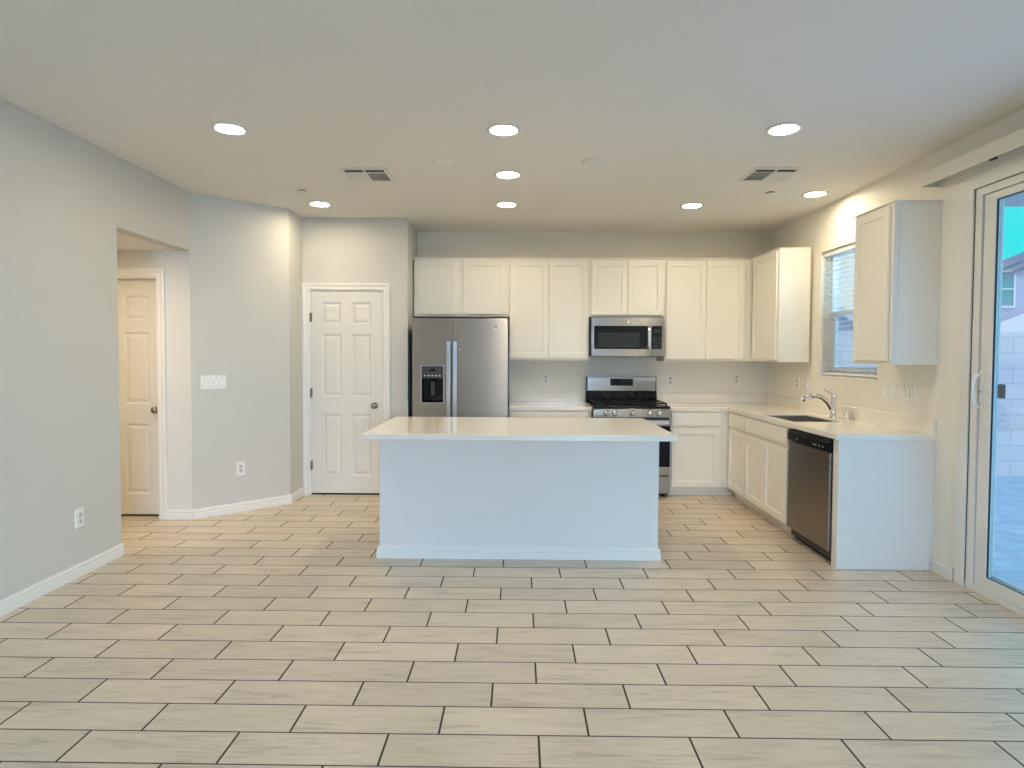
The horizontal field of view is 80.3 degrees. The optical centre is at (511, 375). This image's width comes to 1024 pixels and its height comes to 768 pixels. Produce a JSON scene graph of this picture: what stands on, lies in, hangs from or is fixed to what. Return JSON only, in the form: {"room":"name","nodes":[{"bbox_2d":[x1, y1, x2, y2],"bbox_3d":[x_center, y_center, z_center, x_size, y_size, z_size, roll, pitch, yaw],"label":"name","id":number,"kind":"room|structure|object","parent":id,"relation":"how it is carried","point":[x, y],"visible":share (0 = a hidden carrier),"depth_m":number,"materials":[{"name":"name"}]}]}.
{"room":"kitchen","nodes":[
{"label":"kitchen","id":0,"kind":"room"},
{"bbox_2d":[0,99,188,599],"bbox_3d":[-2.838,-0.024,0.999,0.120,2.780,8.330,0,2,1],"label":"wall","id":1,"kind":"structure","parent":0,"point":[65,199],"depth_m":3.69,"materials":[{"name":"paint"}]},
{"bbox_2d":[0,543,124,616],"bbox_3d":[-2.782,1.339,0.579,0.017,0.083,7.405,0,2,1],"label":"baseboard","id":2,"kind":"structure","parent":1,"relation":"attached to","point":[18,599],"depth_m":3.67,"materials":[{"name":"white paint"}]},
{"bbox_2d":[75,507,83,528],"bbox_3d":[-2.744,0.907,3.859,0.009,0.120,0.074,0,2,1],"label":"wall outlet","id":3,"kind":"object","parent":1,"relation":"attached to","point":[79,513],"visible":1,"depth_m":3.85,"materials":[{"name":"white plastic"}]},
{"bbox_2d":[117,232,172,249],"bbox_3d":[-3.703,-1.264,3.872,1.690,0.490,2.530,0,2,1],"label":"ceiling","id":4,"kind":"structure","parent":0,"point":[124,242],"depth_m":4.87,"materials":[{"name":"paint"}]},
{"bbox_2d":[117,192,192,509],"bbox_3d":[-3.632,-0.162,5.232,1.810,2.780,0.120,0,2,1],"label":"wall","id":5,"kind":"structure","parent":0,"point":[176,263],"depth_m":5.16,"materials":[{"name":"paint"}]},
{"bbox_2d":[117,268,167,519],"bbox_3d":[-3.406,0.162,5.231,0.930,2.135,0.138,0,2,1],"label":"door","id":6,"kind":"structure","parent":5,"relation":"in","point":[141,291],"depth_m":5.26,"materials":[{"name":"white paint"}]},
{"bbox_2d":[167,509,192,519],"bbox_3d":[-2.837,1.192,5.197,0.218,0.083,0.017,0,2,1],"label":"baseboard","id":7,"kind":"structure","parent":5,"relation":"attached to","point":[172,514],"depth_m":5.19,"materials":[{"name":"white paint"}]},
{"bbox_2d":[189,192,302,508],"bbox_3d":[-2.369,-0.167,5.604,0.295,2.780,1.134,1,2,33],"label":"wall","id":8,"kind":"structure","parent":0,"point":[246,260],"depth_m":5.46,"materials":[{"name":"paint"}]},
{"bbox_2d":[200,375,225,388],"bbox_3d":[-2.597,0.061,5.281,0.204,0.116,0.013,-1,2,-43],"label":"switch plate","id":9,"kind":"object","parent":8,"relation":"attached to","point":[215,381],"visible":1,"depth_m":5.28,"materials":[{"name":"white plastic"}]},
{"bbox_2d":[236,461,244,475],"bbox_3d":[-2.437,0.839,5.461,0.074,0.120,0.009,-1,2,-43],"label":"wall outlet","id":10,"kind":"object","parent":8,"relation":"attached to","point":[240,466],"visible":1,"depth_m":5.46,"materials":[{"name":"white plastic"}]},
{"bbox_2d":[193,494,290,519],"bbox_3d":[-2.414,1.185,5.489,0.856,0.083,0.017,-1,2,-43],"label":"baseboard","id":11,"kind":"structure","parent":8,"relation":"attached to","point":[286,499],"depth_m":5.46,"materials":[{"name":"white paint"}]},
{"bbox_2d":[291,487,304,502],"bbox_3d":[-2.096,1.172,5.956,0.017,0.083,0.340,0,2,1],"label":"baseboard","id":12,"kind":"structure","parent":8,"relation":"attached to","point":[296,495],"depth_m":5.93,"materials":[{"name":"white paint"}]},
{"bbox_2d":[302,218,409,418],"bbox_3d":[-1.628,-0.181,6.158,1.175,2.780,0.120,0,2,1],"label":"wall","id":13,"kind":"structure","parent":0,"point":[334,250],"depth_m":6.07,"materials":[{"name":"paint"}]},
{"bbox_2d":[302,283,389,494],"bbox_3d":[-1.660,0.143,6.137,0.878,2.132,0.182,0,2,1],"label":"door","id":14,"kind":"structure","parent":13,"relation":"in","point":[346,326],"depth_m":6.11,"materials":[{"name":"white paint"}]},
{"bbox_2d":[410,221,416,416],"bbox_3d":[-1.096,-0.189,6.486,0.120,2.780,0.550,0,2,1],"label":"wall","id":15,"kind":"structure","parent":0,"point":[413,233],"depth_m":6.33,"materials":[{"name":"paint"}]},
{"bbox_2d":[0,493,1023,767],"bbox_3d":[-0.895,1.410,1.831,7.680,0.120,10.250,0,2,1],"label":"floor","id":16,"kind":"structure","parent":0,"point":[279,636],"depth_m":2.83,"materials":[{"name":"beige tile"}]},
{"bbox_2d":[413,318,508,416],"bbox_3d":[-0.507,0.322,6.316,0.947,1.775,0.848,0,2,1],"label":"refrigerator","id":17,"kind":"object","parent":16,"relation":"on","point":[461,365],"visible":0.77,"depth_m":5.94,"materials":[{"name":"metal"}]},
{"bbox_2d":[376,440,660,560],"bbox_3d":[0.052,0.834,4.587,1.974,0.866,0.772,0,2,1],"label":"kitchen island","id":18,"kind":"object","parent":16,"relation":"on","point":[439,499],"visible":0.82,"depth_m":4.22,"materials":[{"name":"paint"}]},
{"bbox_2d":[361,417,677,441],"bbox_3d":[0.054,0.385,4.469,2.040,0.038,1.115,0,2,1],"label":"island countertop","id":19,"kind":"structure","parent":18,"relation":"on","point":[397,428],"depth_m":4.18,"materials":[{"name":"white stone"}]},
{"bbox_2d":[509,410,590,417],"bbox_3d":[0.389,0.776,6.446,0.835,0.866,0.654,0,2,1],"label":"base cabinet","id":20,"kind":"object","parent":16,"relation":"on","point":[512,413],"visible":0.1,"depth_m":6.11,"materials":[{"name":"white paint"}]},
{"bbox_2d":[509,392,591,410],"bbox_3d":[0.393,0.274,6.427,0.835,0.138,0.659,0,2,1],"label":"countertop","id":21,"kind":"structure","parent":20,"relation":"on","point":[518,401],"depth_m":6.73,"materials":[{"name":"white stone"}]},
{"bbox_2d":[586,376,670,496],"bbox_3d":[1.199,0.618,6.371,0.772,1.194,0.759,0,2,1],"label":"gas range","id":22,"kind":"object","parent":16,"relation":"on","point":[608,396],"visible":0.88,"depth_m":6.20,"materials":[{"name":"silver metal"}]},
{"bbox_2d":[586,399,669,408],"bbox_3d":[1.201,0.293,6.399,0.772,0.054,0.681,0,2,1],"label":"cooktop","id":23,"kind":"object","parent":22,"relation":"in","point":[594,403],"depth_m":6.14,"materials":[{"name":"metal"}]},
{"bbox_2d":[668,411,734,494],"bbox_3d":[2.210,0.785,6.424,1.238,0.866,0.654,0,2,1],"label":"base cabinet","id":24,"kind":"object","parent":16,"relation":"on","point":[699,457],"visible":0.54,"depth_m":6.11,"materials":[{"name":"white paint"}]},
{"bbox_2d":[657,393,935,439],"bbox_3d":[2.200,0.316,5.376,1.239,0.138,2.719,0,2,1],"label":"countertop","id":25,"kind":"structure","parent":24,"relation":"on","point":[865,424],"depth_m":5.01,"materials":[{"name":"white stone"}]},
{"bbox_2d":[772,416,832,421],"bbox_3d":[2.417,0.464,5.093,0.385,0.190,0.608,0,2,1],"label":"sink","id":26,"kind":"object","parent":25,"relation":"in","point":[789,418],"visible":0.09,"depth_m":5.10,"materials":[{"name":"metal"}]},
{"bbox_2d":[800,388,836,418],"bbox_3d":[2.561,0.230,5.063,0.304,0.256,0.062,0,2,1],"label":"faucet","id":27,"kind":"object","parent":25,"relation":"on","point":[831,405],"visible":1,"depth_m":5.04,"materials":[{"name":"silver metal"}]},
{"bbox_2d":[844,412,851,419],"bbox_3d":[2.748,0.332,4.965,0.058,0.062,0.058,0,2,1],"label":"air gap","id":28,"kind":"object","parent":25,"relation":"on","point":[847,415],"visible":1,"depth_m":4.94,"materials":[{"name":"silver metal"}]},
{"bbox_2d":[728,412,751,507],"bbox_3d":[2.494,0.804,5.875,0.656,0.866,0.440,0,2,1],"label":"base cabinet","id":29,"kind":"object","parent":16,"relation":"on","point":[736,433],"visible":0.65,"depth_m":5.87,"materials":[{"name":"white paint"}]},
{"bbox_2d":[744,416,792,532],"bbox_3d":[2.486,0.826,5.200,0.656,0.866,0.908,0,2,1],"label":"base cabinet","id":30,"kind":"object","parent":16,"relation":"on","point":[766,443],"visible":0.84,"depth_m":5.15,"materials":[{"name":"white paint"}]},
{"bbox_2d":[787,428,833,560],"bbox_3d":[2.473,0.852,4.424,0.659,0.862,0.632,0,2,1],"label":"dishwasher","id":31,"kind":"object","parent":16,"relation":"on","point":[810,456],"visible":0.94,"depth_m":4.36,"materials":[{"name":"metal"}]},
{"bbox_2d":[831,439,934,569],"bbox_3d":[2.483,0.862,4.064,0.636,0.866,0.070,0,2,1],"label":"end panel","id":32,"kind":"object","parent":16,"relation":"on","point":[883,494],"visible":0.86,"depth_m":4.03,"materials":[{"name":"laminate"}]},
{"bbox_2d":[0,0,1023,231],"bbox_3d":[-0.881,-1.573,1.737,7.680,0.312,10.250,0,2,1],"label":"ceiling","id":33,"kind":"structure","parent":0,"point":[677,100],"depth_m":3.20,"materials":[{"name":"paint"}]},
{"bbox_2d":[211,121,248,134],"bbox_3d":[-1.703,-1.488,3.670,0.208,0.012,0.208,0,2,1],"label":"recessed light","id":34,"kind":"object","parent":33,"relation":"in","point":[230,128],"visible":1,"depth_m":3.66,"materials":[{"name":"white paint"}]},
{"bbox_2d":[308,201,331,206],"bbox_3d":[-1.732,-1.546,5.488,0.208,0.012,0.208,0,2,1],"label":"recessed light","id":35,"kind":"object","parent":33,"relation":"in","point":[312,203],"visible":1,"depth_m":5.47,"materials":[{"name":"white paint"}]},
{"bbox_2d":[338,168,394,181],"bbox_3d":[-1.092,-1.517,4.608,0.350,0.008,0.350,0,2,1],"label":"ceiling vent","id":36,"kind":"object","parent":33,"relation":"in","point":[353,174],"visible":1,"depth_m":4.58,"materials":[{"name":"metal"}]},
{"bbox_2d":[486,122,520,135],"bbox_3d":[-0.049,-1.480,3.666,0.208,0.012,0.208,0,2,1],"label":"recessed light","id":37,"kind":"object","parent":33,"relation":"in","point":[502,128],"visible":1,"depth_m":3.65,"materials":[{"name":"white paint"}]},
{"bbox_2d":[495,201,517,207],"bbox_3d":[-0.047,-1.537,5.475,0.208,0.012,0.208,0,2,1],"label":"recessed light","id":38,"kind":"object","parent":33,"relation":"in","point":[505,204],"visible":1,"depth_m":5.46,"materials":[{"name":"white paint"}]},
{"bbox_2d":[494,170,521,178],"bbox_3d":[-0.029,-1.508,4.571,0.208,0.012,0.208,0,2,1],"label":"recessed light","id":39,"kind":"object","parent":33,"relation":"in","point":[503,174],"visible":1,"depth_m":4.56,"materials":[{"name":"white paint"}]},
{"bbox_2d":[680,202,703,208],"bbox_3d":[1.627,-1.530,5.479,0.208,0.012,0.208,0,2,1],"label":"recessed light","id":40,"kind":"object","parent":33,"relation":"in","point":[690,205],"visible":1,"depth_m":5.47,"materials":[{"name":"white paint"}]},
{"bbox_2d":[765,192,775,194],"bbox_3d":[2.152,-1.512,5.051,0.088,0.014,0.088,0,2,1],"label":"sprinkler cover","id":41,"kind":"object","parent":33,"relation":"attached to","point":[767,193],"visible":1,"depth_m":5.03,"materials":[{"name":"paint"}]},
{"bbox_2d":[738,167,803,181],"bbox_3d":[1.935,-1.501,4.552,0.350,0.008,0.350,0,2,1],"label":"ceiling vent","id":42,"kind":"object","parent":33,"relation":"in","point":[758,174],"visible":1,"depth_m":4.54,"materials":[{"name":"metal"}]},
{"bbox_2d":[765,122,802,135],"bbox_3d":[1.630,-1.471,3.637,0.208,0.012,0.208,0,2,1],"label":"recessed light","id":43,"kind":"object","parent":33,"relation":"in","point":[785,128],"visible":1,"depth_m":3.62,"materials":[{"name":"white paint"}]},
{"bbox_2d":[801,190,828,197],"bbox_3d":[2.535,-1.512,5.075,0.208,0.012,0.208,0,2,1],"label":"recessed light","id":44,"kind":"object","parent":33,"relation":"in","point":[816,193],"visible":1,"depth_m":5.05,"materials":[{"name":"white paint"}]},
{"bbox_2d":[417,232,770,403],"bbox_3d":[-0.824,-0.199,6.833,7.627,2.780,0.150,0,2,1],"label":"wall","id":45,"kind":"structure","parent":0,"point":[525,376],"depth_m":6.72,"materials":[{"name":"paint"}]},
{"bbox_2d":[413,257,509,318],"bbox_3d":[-0.525,-0.930,6.543,1.008,0.618,0.370,0,2,1],"label":"upper cabinet","id":46,"kind":"object","parent":45,"relation":"attached to","point":[444,287],"visible":0.88,"depth_m":6.37,"materials":[{"name":"white paint"}]},
{"bbox_2d":[543,373,548,383],"bbox_3d":[0.381,0.036,6.746,0.074,0.120,0.009,0,2,1],"label":"wall outlet","id":47,"kind":"object","parent":45,"relation":"attached to","point":[545,375],"visible":1,"depth_m":6.74,"materials":[{"name":"white plastic"}]},
{"bbox_2d":[510,392,584,401],"bbox_3d":[0.397,0.245,6.746,0.835,0.101,0.020,0,2,1],"label":"backsplash","id":48,"kind":"structure","parent":45,"relation":"attached to","point":[514,397],"depth_m":6.74,"materials":[{"name":"white stone"}]},
{"bbox_2d":[509,258,589,360],"bbox_3d":[0.397,-0.697,6.540,0.836,1.075,0.370,0,2,1],"label":"upper cabinet","id":49,"kind":"object","parent":45,"relation":"attached to","point":[549,313],"visible":0.99,"depth_m":6.36,"materials":[{"name":"white paint"}]},
{"bbox_2d":[589,258,664,317],"bbox_3d":[1.210,-0.923,6.523,0.785,0.615,0.370,0,2,1],"label":"upper cabinet","id":50,"kind":"object","parent":45,"relation":"attached to","point":[618,287],"visible":0.84,"depth_m":6.34,"materials":[{"name":"white paint"}]},
{"bbox_2d":[589,317,664,356],"bbox_3d":[1.207,-0.404,6.494,0.774,0.409,0.458,0,2,1],"label":"microwave","id":51,"kind":"object","parent":50,"relation":"attached to","point":[608,336],"visible":0.99,"depth_m":6.32,"materials":[{"name":"metal"}]},
{"bbox_2d":[667,375,673,385],"bbox_3d":[1.757,0.058,6.730,0.074,0.120,0.009,0,2,1],"label":"wall outlet","id":52,"kind":"object","parent":45,"relation":"attached to","point":[670,378],"visible":1,"depth_m":6.73,"materials":[{"name":"white plastic"}]},
{"bbox_2d":[656,258,752,360],"bbox_3d":[2.058,-0.689,6.520,0.912,1.075,0.370,0,2,1],"label":"upper cabinet","id":53,"kind":"object","parent":45,"relation":"attached to","point":[708,301],"visible":0.88,"depth_m":6.34,"materials":[{"name":"white paint"}]},
{"bbox_2d":[657,393,766,402],"bbox_3d":[2.216,0.254,6.724,1.239,0.101,0.020,0,2,1],"label":"backsplash","id":54,"kind":"structure","parent":45,"relation":"attached to","point":[665,397],"depth_m":6.71,"materials":[{"name":"white stone"}]},
{"bbox_2d":[733,374,739,384],"bbox_3d":[2.489,0.045,6.721,0.074,0.120,0.009,0,2,1],"label":"wall outlet","id":55,"kind":"object","parent":45,"relation":"attached to","point":[736,377],"visible":1,"depth_m":6.72,"materials":[{"name":"white plastic"}]},
{"bbox_2d":[768,108,1023,567],"bbox_3d":[2.853,-0.021,1.741,0.150,2.780,9.950,0,2,1],"label":"wall","id":56,"kind":"structure","parent":0,"point":[830,227],"depth_m":4.13,"materials":[{"name":"paint"}]},
{"bbox_2d":[751,247,810,361],"bbox_3d":[2.646,-0.670,6.024,0.316,1.075,0.648,0,2,1],"label":"upper cabinet","id":57,"kind":"object","parent":56,"relation":"attached to","point":[781,275],"visible":1,"depth_m":5.71,"materials":[{"name":"white paint"}]},
{"bbox_2d":[796,377,799,388],"bbox_3d":[2.824,0.076,6.002,0.009,0.120,0.074,0,2,1],"label":"wall outlet","id":58,"kind":"object","parent":56,"relation":"attached to","point":[797,378],"visible":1,"depth_m":5.99,"materials":[{"name":"white plastic"}]},
{"bbox_2d":[804,378,807,389],"bbox_3d":[2.820,0.085,5.824,0.012,0.118,0.070,0,2,1],"label":"switch plate","id":59,"kind":"object","parent":56,"relation":"attached to","point":[805,379],"visible":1,"depth_m":5.82,"materials":[{"name":"white plastic"}]},
{"bbox_2d":[818,250,876,380],"bbox_3d":[2.892,-0.536,5.111,0.149,1.135,0.914,0,2,1],"label":"window","id":60,"kind":"structure","parent":56,"relation":"in","point":[833,355],"depth_m":5.50,"materials":[{"name":"white plastic"}]},
{"bbox_2d":[822,243,876,377],"bbox_3d":[2.855,-0.546,5.111,0.068,1.107,0.898,0,2,1],"label":"window blind","id":61,"kind":"object","parent":60,"relation":"attached to","point":[850,247],"visible":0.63,"depth_m":5.26,"materials":[{"name":"white plastic"}]},
{"bbox_2d":[767,394,935,434],"bbox_3d":[2.809,0.300,5.358,0.020,0.101,2.698,0,2,1],"label":"backsplash","id":62,"kind":"structure","parent":56,"relation":"attached to","point":[913,423],"depth_m":4.77,"materials":[{"name":"white stone"}]},
{"bbox_2d":[883,383,896,399],"bbox_3d":[2.804,0.122,4.507,0.012,0.118,0.162,0,2,1],"label":"switch plate","id":63,"kind":"object","parent":56,"relation":"attached to","point":[889,390],"visible":1,"depth_m":4.50,"materials":[{"name":"white plastic"}]},
{"bbox_2d":[852,200,942,364],"bbox_3d":[2.644,-0.613,4.207,0.330,1.075,0.472,0,2,1],"label":"upper cabinet","id":64,"kind":"object","parent":56,"relation":"attached to","point":[898,243],"visible":1,"depth_m":3.99,"materials":[{"name":"white paint"}]},
{"bbox_2d":[901,383,916,400],"bbox_3d":[2.802,0.118,4.290,0.012,0.118,0.162,0,2,1],"label":"switch plate","id":65,"kind":"object","parent":56,"relation":"attached to","point":[908,391],"visible":1,"depth_m":4.28,"materials":[{"name":"white plastic"}]},
{"bbox_2d":[930,558,953,580],"bbox_3d":[2.790,1.259,3.941,0.017,0.083,0.195,0,2,1],"label":"baseboard","id":66,"kind":"structure","parent":56,"relation":"attached to","point":[946,571],"depth_m":3.92,"materials":[{"name":"white paint"}]},
{"bbox_2d":[921,127,1023,186],"bbox_3d":[2.741,-1.243,2.828,0.112,0.096,2.350,0,2,1],"label":"valance","id":67,"kind":"object","parent":56,"relation":"attached to","point":[990,151],"visible":1,"depth_m":3.54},
{"bbox_2d":[954,160,1023,616],"bbox_3d":[2.844,0.089,2.842,0.194,2.490,1.881,0,2,1],"label":"door","id":68,"kind":"structure","parent":56,"relation":"in","point":[980,390],"depth_m":3.64,"materials":[{"name":"white plastic"}]},
{"bbox_2d":[1004,192,1023,206],"bbox_3d":[3.617,-1.366,2.629,1.343,0.180,4.430,0,2,1],"label":"sky","id":69,"kind":"structure","parent":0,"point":[1017,200],"depth_m":4.68,"materials":[{"name":"blue"}]},
{"label":"outside","id":70,"kind":"structure","parent":0,"visible":0},
{"bbox_2d":[993,476,1023,588],"bbox_3d":[31.771,0.942,25.659,57.070,0.110,68.000,0,2,1],"label":"ground","id":71,"kind":"structure","parent":70,"point":[1009,503],"depth_m":5.47,"materials":[{"name":"grey concrete"}]},
{"bbox_2d":[838,305,852,330],"bbox_3d":[9.287,-1.305,23.309,6.800,4.319,5.500,0,2,1],"label":"neighbor house","id":72,"kind":"structure","parent":71,"relation":"on","point":[845,324],"depth_m":20.81,"materials":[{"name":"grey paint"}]},
{"bbox_2d":[837,331,1023,476],"bbox_3d":[7.795,0.383,8.022,8.600,1.900,0.200,0,2,1],"label":"wall","id":73,"kind":"structure","parent":71,"relation":"on","point":[1010,437],"depth_m":7.94,"materials":[{"name":"grey brick"}]},
{"bbox_2d":[1001,252,1023,330],"bbox_3d":[17.871,-2.745,21.308,9.200,7.534,9.200,0,2,1],"label":"neighbor house","id":74,"kind":"structure","parent":71,"relation":"on","point":[1012,304],"depth_m":19.95,"materials":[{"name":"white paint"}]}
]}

